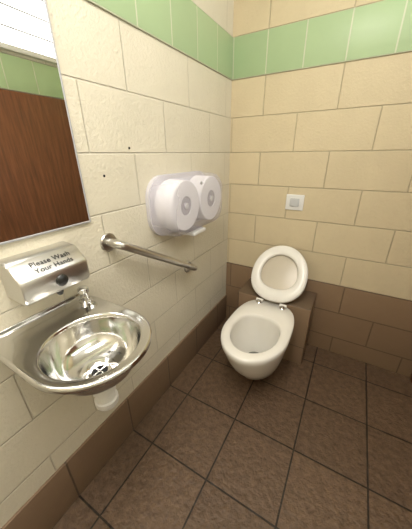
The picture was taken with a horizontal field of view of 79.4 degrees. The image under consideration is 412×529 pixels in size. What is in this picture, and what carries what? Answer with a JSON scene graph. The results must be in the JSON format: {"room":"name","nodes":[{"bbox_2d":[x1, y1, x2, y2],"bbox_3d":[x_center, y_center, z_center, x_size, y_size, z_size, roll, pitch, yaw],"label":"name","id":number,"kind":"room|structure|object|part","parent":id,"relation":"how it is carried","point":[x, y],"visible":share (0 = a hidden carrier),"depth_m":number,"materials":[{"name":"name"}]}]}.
{"room":"public restroom","nodes":[
{"label":"public restroom","id":0,"kind":"room"},
{"bbox_2d":[0,0,233,528],"bbox_3d":[-0.493,-0.250,0.749,0.100,2.500,2.450,13,27,27],"label":"wall","id":1,"kind":"structure","parent":0,"point":[125,87],"depth_m":0.95,"materials":[{"name":"beige tile"}]},
{"bbox_2d":[0,241,89,305],"bbox_3d":[-0.450,0.028,0.714,0.114,0.129,0.189,13,27,27],"label":"soap dispenser","id":2,"kind":"object","parent":1,"relation":"attached to","point":[27,278],"visible":1,"depth_m":0.67,"materials":[{"name":"metal"}]},
{"bbox_2d":[0,0,90,244],"bbox_3d":[-0.556,-0.314,0.487,0.008,0.608,0.619,13,27,27],"label":"wall mirror","id":3,"kind":"object","parent":1,"relation":"attached to","point":[42,191],"visible":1,"depth_m":0.65,"materials":[{"name":"clear glass"}]},
{"bbox_2d":[0,285,151,410],"bbox_3d":[-0.340,0.281,0.722,0.396,0.298,0.312,13,27,27],"label":"basin","id":4,"kind":"object","parent":1,"relation":"attached to","point":[82,344],"visible":1,"depth_m":0.72,"materials":[{"name":"silver metal"}]},
{"bbox_2d":[77,285,91,308],"bbox_3d":[-0.399,0.107,0.814,0.086,0.054,0.069,13,27,27],"label":"tap","id":5,"kind":"object","parent":4,"relation":"on","point":[84,301],"depth_m":0.82,"materials":[{"name":"silver metal"}]},
{"bbox_2d":[1,295,226,528],"bbox_3d":[-0.436,0.797,1.180,0.010,0.235,2.438,13,27,27],"label":"baseboard","id":6,"kind":"structure","parent":1,"relation":"attached to","point":[50,502],"depth_m":1.14,"materials":[{"name":"brown tile"}]},
{"bbox_2d":[100,233,196,271],"bbox_3d":[-0.206,-0.029,1.189,0.078,0.380,0.589,13,27,27],"label":"grab bar","id":7,"kind":"object","parent":1,"relation":"attached to","point":[108,242],"visible":1,"depth_m":0.98,"materials":[{"name":"metal"}]},
{"bbox_2d":[87,0,232,79],"bbox_3d":[-0.455,-0.765,0.488,0.006,0.198,2.444,13,27,27],"label":"trim","id":8,"kind":"structure","parent":1,"relation":"attached to","point":[181,25],"depth_m":1.05,"materials":[{"name":"green tile"}]},
{"bbox_2d":[145,171,220,235],"bbox_3d":[-0.076,-0.306,1.258,0.132,0.296,0.510,13,27,27],"label":"dispenser","id":9,"kind":"object","parent":1,"relation":"attached to","point":[174,201],"visible":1,"depth_m":1.14,"materials":[{"name":"white plastic"}]},
{"bbox_2d":[52,318,411,528],"bbox_3d":[0.154,1.079,0.942,1.560,0.100,2.650,13,27,27],"label":"floor","id":10,"kind":"structure","parent":0,"point":[324,441],"depth_m":1.19,"materials":[{"name":"tile"}]},
{"bbox_2d":[237,278,316,364],"bbox_3d":[0.493,0.394,1.803,0.480,0.445,0.238,13,27,27],"label":"box","id":11,"kind":"object","parent":10,"relation":"on","point":[302,307],"visible":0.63,"depth_m":1.64,"materials":[{"name":"tile"}]},
{"bbox_2d":[221,245,307,379],"bbox_3d":[0.351,0.323,1.495,0.358,0.688,0.791,13,27,27],"label":"toilet","id":12,"kind":"object","parent":11,"relation":"attached to","point":[255,338],"visible":1,"depth_m":1.52,"materials":[{"name":"ceramic"}]},
{"bbox_3d":[0.477,0.055,1.619,0.356,0.302,0.249,13,27,27],"label":"seat","id":13,"kind":"part","parent":12,"relation":"part of","materials":[{"name":"plastic"}]},
{"bbox_3d":[0.484,0.061,1.635,0.352,0.305,0.250,13,27,27],"label":"lid","id":14,"kind":"part","parent":12,"relation":"part of","materials":[{"name":"plastic"}]},
{"bbox_2d":[227,0,411,300],"bbox_3d":[0.775,-0.564,1.420,1.560,2.500,0.100,13,27,27],"label":"wall","id":15,"kind":"structure","parent":0,"point":[338,136],"depth_m":1.41,"materials":[{"name":"beige tile"}]},
{"bbox_2d":[285,194,304,210],"bbox_3d":[0.559,-0.391,1.564,0.109,0.096,0.013,13,27,27],"label":"flush plate","id":16,"kind":"object","parent":15,"relation":"attached to","point":[293,202],"visible":1,"depth_m":1.56,"materials":[{"name":"white plastic"}]},
{"bbox_2d":[226,262,411,376],"bbox_3d":[0.759,0.356,1.777,1.360,0.530,0.012,13,27,27],"label":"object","id":17,"kind":"structure","parent":15,"relation":"attached to","point":[375,329],"depth_m":1.64,"materials":[{"name":"brown tile"}]},
{"bbox_2d":[232,0,411,79],"bbox_3d":[0.743,-1.071,1.144,1.360,0.198,0.006,13,27,27],"label":"trim","id":18,"kind":"structure","parent":15,"relation":"attached to","point":[382,28],"depth_m":1.22,"materials":[{"name":"green tile"}]}
]}

